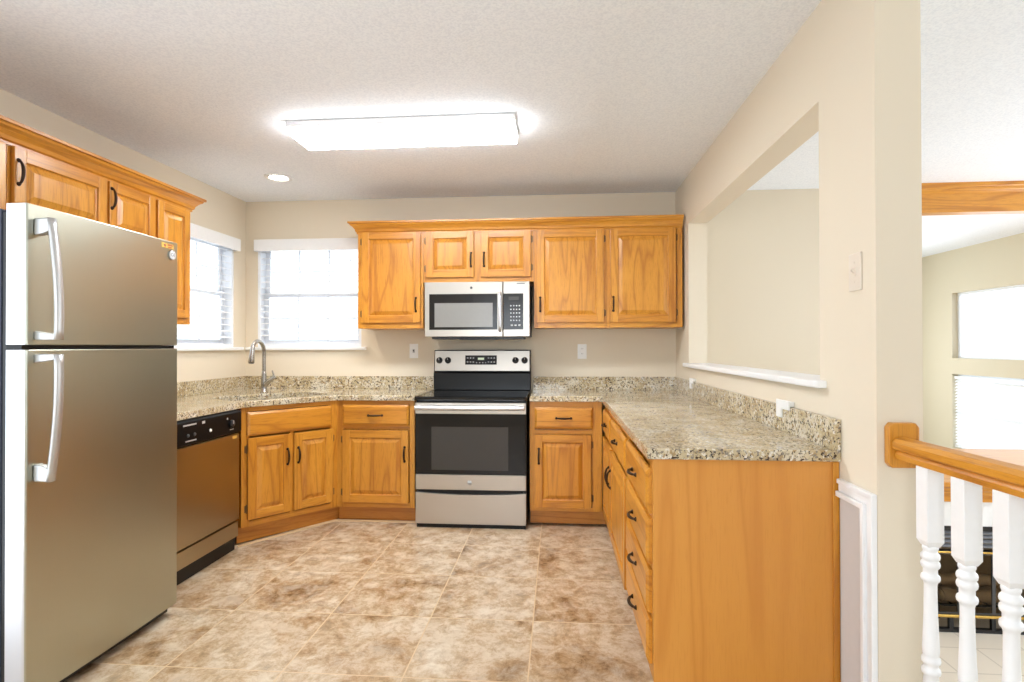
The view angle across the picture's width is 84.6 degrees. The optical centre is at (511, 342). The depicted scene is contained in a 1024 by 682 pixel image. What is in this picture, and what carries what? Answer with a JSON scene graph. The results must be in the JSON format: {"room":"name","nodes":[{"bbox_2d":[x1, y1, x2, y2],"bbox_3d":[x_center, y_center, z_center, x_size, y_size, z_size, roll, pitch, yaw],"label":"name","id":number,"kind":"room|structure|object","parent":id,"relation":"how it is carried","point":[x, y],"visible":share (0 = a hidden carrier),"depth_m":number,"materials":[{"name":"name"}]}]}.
{"room":"kitchen","nodes":[
{"label":"kitchen","id":0,"kind":"room"},
{"bbox_2d":[0,89,245,381],"bbox_3d":[-2.589,0.035,1.227,0.120,2.486,7.069,0,0,5],"label":"wall","id":1,"kind":"structure","parent":0,"point":[224,213],"depth_m":4.08,"materials":[{"name":"beige paint"}]},
{"bbox_2d":[0,142,6,209],"bbox_3d":[-2.290,-0.481,2.027,0.349,0.723,0.666,0,0,5],"label":"upper cabinet","id":2,"kind":"object","parent":1,"relation":"attached to","point":[3,146],"visible":0.41,"depth_m":2.31,"materials":[{"name":"brown wood"}]},
{"bbox_2d":[6,145,155,236],"bbox_3d":[-2.214,-0.675,2.788,0.379,0.325,0.856,0,0,5],"label":"upper cabinet","id":3,"kind":"object","parent":1,"relation":"attached to","point":[32,178],"visible":0.7,"depth_m":2.66,"materials":[{"name":"brown wood"}]},
{"bbox_2d":[0,115,206,211],"bbox_3d":[-2.218,-0.867,2.648,0.394,0.088,1.910,0,0,5],"label":"crown molding","id":4,"kind":"structure","parent":3,"relation":"attached to","point":[12,132],"depth_m":2.72,"materials":[{"name":"brown wood"}]},
{"bbox_2d":[156,199,189,324],"bbox_3d":[-2.181,-0.472,3.376,0.349,0.723,0.319,0,0,5],"label":"upper cabinet","id":5,"kind":"object","parent":1,"relation":"attached to","point":[172,222],"visible":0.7,"depth_m":3.40,"materials":[{"name":"brown wood"}]},
{"bbox_2d":[174,237,233,346],"bbox_3d":[-2.358,-0.396,4.124,0.115,0.863,0.915,0,0,5],"label":"window","id":6,"kind":"structure","parent":1,"relation":"in","point":[221,342],"depth_m":4.53,"materials":[{"name":"white plastic"}]},
{"bbox_2d":[177,223,240,337],"bbox_3d":[-2.295,-0.406,4.119,0.107,0.867,0.927,0,0,5],"label":"window blind","id":7,"kind":"object","parent":6,"relation":"attached to","point":[198,232],"visible":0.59,"depth_m":4.26,"materials":[{"name":"white paint"}]},
{"bbox_2d":[174,347,243,350],"bbox_3d":[-2.308,0.048,4.147,0.090,0.026,1.055,0,0,5],"label":"trim","id":8,"kind":"structure","parent":1,"relation":"attached to","point":[177,348],"depth_m":4.17,"materials":[{"name":"white paint"}]},
{"bbox_2d":[177,376,246,397],"bbox_3d":[-2.310,0.327,3.790,0.020,0.104,1.907,0,0,5],"label":"backsplash","id":9,"kind":"structure","parent":1,"relation":"attached to","point":[188,388],"depth_m":4.23,"materials":[{"name":"beige stone"}]},
{"bbox_2d":[64,504,653,681],"bbox_3d":[-0.746,1.334,1.129,3.804,0.120,7.189,0,0,5],"label":"floor","id":10,"kind":"structure","parent":0,"point":[336,601],"depth_m":2.66,"materials":[{"name":"beige tile"}]},
{"bbox_2d":[0,203,176,681],"bbox_3d":[-1.960,0.405,2.324,0.865,1.758,0.772,0,0,5],"label":"refrigerator","id":11,"kind":"object","parent":10,"relation":"on","point":[88,308],"visible":1,"depth_m":2.13,"materials":[{"name":"grey paint"}]},
{"bbox_2d":[177,410,240,584],"bbox_3d":[-2.001,0.854,3.231,0.616,0.873,0.600,0,0,5],"label":"dishwasher","id":12,"kind":"object","parent":10,"relation":"on","point":[207,445],"visible":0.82,"depth_m":3.18,"materials":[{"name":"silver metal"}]},
{"bbox_2d":[183,418,233,441],"bbox_3d":[-1.712,0.485,3.193,0.001,0.095,0.465,0,0,5],"label":"control panel","id":13,"kind":"object","parent":12,"relation":"attached to","point":[195,429],"depth_m":3.16,"materials":[{"name":"black plastic"}]},
{"bbox_2d":[235,400,338,542],"bbox_3d":[-1.769,0.851,4.122,1.025,0.866,1.134,0,0,5],"label":"base cabinet","id":14,"kind":"object","parent":10,"relation":"on","point":[288,457],"visible":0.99,"depth_m":3.77,"materials":[{"name":"brown wood"}]},
{"bbox_2d":[177,376,433,420],"bbox_3d":[-1.516,0.343,3.726,1.613,0.141,1.907,0,0,5],"label":"countertop","id":15,"kind":"structure","parent":14,"relation":"on","point":[197,398],"depth_m":4.27,"materials":[{"name":"beige stone"}]},
{"bbox_2d":[248,339,274,392],"bbox_3d":[-1.867,0.178,4.207,0.124,0.404,0.230,0,0,5],"label":"faucet","id":16,"kind":"object","parent":15,"relation":"on","point":[265,382],"visible":1,"depth_m":4.27,"materials":[{"name":"silver metal"}]},
{"bbox_2d":[235,405,327,411],"bbox_3d":[-1.702,0.506,3.999,0.424,0.178,0.724,0,-1,43],"label":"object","id":17,"kind":"object","parent":15,"relation":"in","point":[321,405],"visible":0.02,"depth_m":3.86,"materials":[{"name":"silver metal"}]},
{"bbox_2d":[237,519,415,546],"bbox_3d":[-1.273,1.288,3.925,1.156,0.012,0.303,0,0,-25],"label":"trim","id":18,"kind":"structure","parent":10,"relation":"on","point":[339,520],"depth_m":4.00,"materials":[{"name":"brown wood"}]},
{"bbox_2d":[337,400,416,520],"bbox_3d":[-0.955,0.851,4.293,0.570,0.866,0.635,0,0,5],"label":"base cabinet","id":19,"kind":"object","parent":10,"relation":"on","point":[376,440],"visible":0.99,"depth_m":4.01,"materials":[{"name":"brown wood"}]},
{"bbox_2d":[414,350,530,528],"bbox_3d":[-0.263,0.676,4.202,0.786,1.235,0.732,0,0,5],"label":"range","id":20,"kind":"object","parent":10,"relation":"on","point":[472,431],"visible":1,"depth_m":3.91,"materials":[{"name":"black metal"}]},
{"bbox_2d":[414,390,530,400],"bbox_3d":[-0.264,0.393,4.204,0.786,0.029,0.635,0,0,5],"label":"cooktop","id":21,"kind":"object","parent":20,"relation":"in","point":[435,395],"depth_m":4.00,"materials":[{"name":"black ceramic"}]},
{"bbox_2d":[467,357,494,362],"bbox_3d":[-0.248,0.142,4.502,0.226,0.046,0.006,0,0,5],"label":"control panel","id":22,"kind":"object","parent":20,"relation":"attached to","point":[469,359],"depth_m":4.50,"materials":[{"name":"black plastic"}]},
{"bbox_2d":[530,402,605,523],"bbox_3d":[0.441,0.847,4.180,0.590,0.866,0.635,0,0,5],"label":"base cabinet","id":23,"kind":"object","parent":10,"relation":"on","point":[566,437],"visible":0.97,"depth_m":3.90,"materials":[{"name":"brown wood"}]},
{"bbox_2d":[601,406,628,589],"bbox_3d":[0.864,0.846,3.208,0.650,0.878,1.295,0,0,5],"label":"base cabinet","id":24,"kind":"object","parent":10,"relation":"on","point":[615,476],"visible":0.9,"depth_m":3.00,"materials":[{"name":"brown wood"}]},
{"bbox_2d":[529,376,840,461],"bbox_3d":[0.630,0.335,3.204,1.130,0.141,2.602,0,0,5],"label":"countertop","id":25,"kind":"structure","parent":24,"relation":"on","point":[665,418],"depth_m":2.49,"materials":[{"name":"beige stone"}]},
{"bbox_2d":[626,437,840,681],"bbox_3d":[0.789,0.839,2.228,0.658,0.878,0.667,0,0,5],"label":"base cabinet","id":26,"kind":"object","parent":10,"relation":"on","point":[733,566],"visible":1,"depth_m":1.90,"materials":[{"name":"brown wood"}]},
{"bbox_2d":[884,422,1023,681],"bbox_3d":[1.084,0.746,0.498,0.087,1.040,2.301,0,0,3],"label":"stair railing","id":27,"kind":"object","parent":10,"relation":"on","point":[968,472],"visible":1,"depth_m":1.37,"materials":[{"name":"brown wood"}]},
{"bbox_2d":[0,0,1023,257],"bbox_3d":[1.458,-1.264,3.001,7.910,0.120,11.240,0,0,5],"label":"ceiling","id":28,"kind":"structure","parent":0,"point":[604,96],"depth_m":2.62,"materials":[{"name":"white paint"}]},
{"bbox_2d":[264,173,292,181],"bbox_3d":[-1.681,-1.183,4.057,0.196,0.014,0.196,0,0,5],"label":"recessed light","id":29,"kind":"object","parent":28,"relation":"in","point":[278,177],"visible":1,"depth_m":4.04,"materials":[{"name":"white paint"}]},
{"bbox_2d":[286,113,517,149],"bbox_3d":[-0.594,-1.165,3.131,1.242,0.068,0.280,0,0,5],"label":"ceiling light","id":30,"kind":"object","parent":28,"relation":"attached to","point":[499,128],"visible":1,"depth_m":3.04,"materials":[{"name":"glowing white translucent plastic diffuser"}]},
{"bbox_2d":[246,189,819,503],"bbox_3d":[0.253,0.502,4.600,5.240,3.386,0.120,0,0,5],"label":"wall","id":31,"kind":"structure","parent":0,"point":[554,352],"depth_m":4.49,"materials":[{"name":"beige paint"}]},
{"bbox_2d":[245,347,366,349],"bbox_3d":[-1.718,0.051,4.718,1.035,0.026,0.090,0,0,5],"label":"trim","id":32,"kind":"structure","parent":31,"relation":"attached to","point":[246,348],"depth_m":4.67,"materials":[{"name":"white paint"}]},
{"bbox_2d":[258,250,360,346],"bbox_3d":[-1.690,-0.403,4.765,0.895,0.883,0.115,0,0,5],"label":"window","id":33,"kind":"structure","parent":31,"relation":"in","point":[266,287],"depth_m":4.78,"materials":[{"name":"white plastic"}]},
{"bbox_2d":[254,238,358,343],"bbox_3d":[-1.695,-0.414,4.702,0.907,0.887,0.107,0,0,5],"label":"window blind","id":34,"kind":"object","parent":33,"relation":"attached to","point":[349,244],"visible":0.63,"depth_m":4.69,"materials":[{"name":"white paint"}]},
{"bbox_2d":[247,376,433,388],"bbox_3d":[-1.430,0.331,4.665,1.592,0.104,0.020,0,0,5],"label":"backsplash","id":35,"kind":"structure","parent":31,"relation":"attached to","point":[309,382],"depth_m":4.65,"materials":[{"name":"beige stone"}]},
{"bbox_2d":[358,231,424,329],"bbox_3d":[-0.919,-0.479,4.450,0.511,0.748,0.379,0,0,5],"label":"upper cabinet","id":36,"kind":"object","parent":31,"relation":"attached to","point":[391,285],"visible":1,"depth_m":4.29,"materials":[{"name":"brown wood"}]},
{"bbox_2d":[410,344,417,357],"bbox_3d":[-0.807,0.070,4.620,0.072,0.118,0.016,0,0,5],"label":"light switch","id":37,"kind":"object","parent":31,"relation":"attached to","point":[413,347],"visible":1,"depth_m":4.62,"materials":[{"name":"white plastic"}]},
{"bbox_2d":[424,229,533,285],"bbox_3d":[-0.244,-0.655,4.397,0.840,0.400,0.379,0,0,5],"label":"upper cabinet","id":38,"kind":"object","parent":31,"relation":"attached to","point":[485,255],"visible":1,"depth_m":4.25,"materials":[{"name":"brown wood"}]},
{"bbox_2d":[425,281,531,339],"bbox_3d":[-0.246,-0.234,4.347,0.785,0.430,0.456,0,0,5],"label":"microwave","id":39,"kind":"object","parent":38,"relation":"attached to","point":[453,310],"visible":1,"depth_m":4.16,"materials":[{"name":"grey paint"}]},
{"bbox_2d":[510,305,519,325],"bbox_3d":[0.025,-0.198,4.138,0.075,0.154,0.001,0,0,5],"label":"keypad","id":40,"kind":"object","parent":39,"relation":"attached to","point":[514,309],"depth_m":4.14,"materials":[{"name":"black plastic"}]},
{"bbox_2d":[578,344,586,358],"bbox_3d":[0.562,0.073,4.513,0.072,0.118,0.009,0,0,5],"label":"wall outlet","id":41,"kind":"object","parent":31,"relation":"attached to","point":[582,348],"visible":1,"depth_m":4.51,"materials":[{"name":"white plastic"}]},
{"bbox_2d":[533,376,673,389],"bbox_3d":[0.724,0.325,4.491,1.109,0.104,0.020,0,0,5],"label":"backsplash","id":42,"kind":"structure","parent":31,"relation":"attached to","point":[539,382],"depth_m":4.48,"materials":[{"name":"beige stone"}]},
{"bbox_2d":[534,228,682,328],"bbox_3d":[0.720,-0.484,4.318,1.089,0.748,0.379,0,0,5],"label":"upper cabinet","id":43,"kind":"object","parent":31,"relation":"attached to","point":[624,278],"visible":1,"depth_m":4.17,"materials":[{"name":"brown wood"}]},
{"bbox_2d":[347,214,683,234],"bbox_3d":[0.013,-0.878,4.372,2.506,0.088,0.391,0,0,5],"label":"crown molding","id":44,"kind":"structure","parent":43,"relation":"attached to","point":[632,221],"depth_m":4.20,"materials":[{"name":"brown wood"}]},
{"bbox_2d":[675,0,923,681],"bbox_3d":[1.251,0.490,3.049,0.129,3.386,2.812,0,0,5],"label":"wall","id":45,"kind":"structure","parent":0,"point":[851,74],"depth_m":1.74,"materials":[{"name":"beige paint"}]},
{"bbox_2d":[689,378,695,388],"bbox_3d":[1.234,0.280,3.841,0.028,0.072,0.088,0,0,5],"label":"wall outlet","id":46,"kind":"object","parent":45,"relation":"attached to","point":[691,380],"visible":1,"depth_m":3.85,"materials":[{"name":"white plastic"}]},
{"bbox_2d":[683,363,826,387],"bbox_3d":[1.244,0.154,3.011,0.194,0.027,2.115,0,0,5],"label":"trim","id":47,"kind":"structure","parent":45,"relation":"attached to","point":[802,379],"depth_m":2.54,"materials":[{"name":"white paint"}]},
{"bbox_2d":[674,377,840,450],"bbox_3d":[1.183,0.315,3.159,0.020,0.104,2.602,0,0,5],"label":"backsplash","id":48,"kind":"structure","parent":45,"relation":"attached to","point":[823,430],"depth_m":2.40,"materials":[{"name":"beige stone"}]},
{"bbox_2d":[776,399,793,416],"bbox_3d":[1.108,0.270,2.281,0.028,0.072,0.126,0,0,5],"label":"wall outlet","id":49,"kind":"object","parent":45,"relation":"attached to","point":[780,404],"visible":1,"depth_m":2.29,"materials":[{"name":"white plastic"}]},
{"bbox_2d":[840,498,860,681],"bbox_3d":[1.082,0.890,1.782,0.005,0.768,0.150,0,0,5],"label":"trim","id":50,"kind":"structure","parent":45,"relation":"attached to","point":[849,513],"depth_m":1.80,"materials":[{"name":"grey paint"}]},
{"bbox_2d":[849,252,861,291],"bbox_3d":[1.072,-0.221,1.767,0.016,0.118,0.072,0,0,5],"label":"light switch","id":51,"kind":"object","parent":45,"relation":"attached to","point":[855,260],"visible":1,"depth_m":1.76,"materials":[{"name":"beige plastic"}]},
{"bbox_2d":[835,478,877,681],"bbox_3d":[1.071,0.861,1.754,0.022,0.826,0.208,0,0,5],"label":"trim","id":52,"kind":"structure","parent":45,"relation":"attached to","point":[866,501],"depth_m":1.69,"materials":[{"name":"white paint"}]},
{"bbox_2d":[944,502,992,526],"bbox_3d":[4.186,1.639,4.878,2.550,1.100,1.380,0,0,5],"label":"wall","id":53,"kind":"structure","parent":0,"point":[987,506],"depth_m":4.24,"materials":[{"name":"white paint"}]},
{"bbox_2d":[938,526,1023,634],"bbox_3d":[3.641,1.788,4.518,1.080,0.799,0.622,0,0,5],"label":"fireplace","id":54,"kind":"object","parent":53,"relation":"attached to","point":[986,618],"depth_m":4.27,"materials":[{"name":"black metal"}]},
{"bbox_2d":[937,585,990,589],"bbox_3d":[3.647,1.991,4.589,0.471,0.104,0.106,0,0,5],"label":"log","id":55,"kind":"object","parent":54,"relation":"on","point":[938,586],"visible":0.14,"depth_m":4.55,"materials":[{"name":"brown wood"}]},
{"bbox_2d":[937,588,1000,602],"bbox_3d":[3.634,1.993,4.430,0.509,0.104,0.102,0,0,5],"label":"log","id":56,"kind":"object","parent":54,"relation":"on","point":[944,594],"visible":0.48,"depth_m":4.40,"materials":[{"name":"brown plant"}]},
{"bbox_2d":[938,572,999,586],"bbox_3d":[3.640,1.899,4.510,0.433,0.105,0.104,0,0,5],"label":"log","id":57,"kind":"object","parent":56,"relation":"on","point":[949,578],"visible":0.36,"depth_m":4.48,"materials":[{"name":"brown wood"}]},
{"bbox_2d":[944,449,1023,502],"bbox_3d":[4.182,1.123,4.844,2.540,0.157,1.455,0,0,5],"label":"fireplace mantel","id":58,"kind":"object","parent":53,"relation":"on","point":[1015,456],"visible":0.02,"depth_m":5.07,"materials":[{"name":"brown wood"}]},
{"bbox_2d":[922,233,1023,448],"bbox_3d":[5.344,0.479,2.675,0.120,3.386,11.000,0,0,5],"label":"wall","id":59,"kind":"structure","parent":0,"point":[997,263],"depth_m":7.25,"materials":[{"name":"beige paint"}]},
{"bbox_2d":[958,284,1023,359],"bbox_3d":[5.673,-0.221,6.395,0.040,0.835,1.660,0,0,5],"label":"window","id":60,"kind":"structure","parent":59,"relation":"in","point":[960,295],"depth_m":7.09,"materials":[{"name":"white plastic"}]},
{"bbox_2d":[958,374,1023,448],"bbox_3d":[5.676,0.868,6.388,0.040,0.937,1.660,0,0,5],"label":"window","id":61,"kind":"structure","parent":59,"relation":"in","point":[958,374],"depth_m":6.77,"materials":[{"name":"white plastic"}]},
{"bbox_2d":[954,376,1023,448],"bbox_3d":[5.615,0.876,6.393,0.046,0.905,1.612,0,0,5],"label":"blind","id":62,"kind":"object","parent":61,"relation":"attached to","point":[972,432],"visible":0.93,"depth_m":6.64,"materials":[{"name":"white paint"}]},
{"bbox_2d":[922,181,1023,215],"bbox_3d":[4.126,-1.093,4.218,2.550,0.216,0.140,0,0,5],"label":"header beam","id":63,"kind":"structure","parent":0,"point":[988,197],"depth_m":4.23,"materials":[{"name":"brown wood"}]},
{"bbox_2d":[939,632,1023,681],"bbox_3d":[3.361,2.227,2.824,4.106,0.100,11.240,0,0,5],"label":"floor","id":64,"kind":"structure","parent":0,"point":[988,646],"depth_m":3.92,"materials":[{"name":"beige tile"}]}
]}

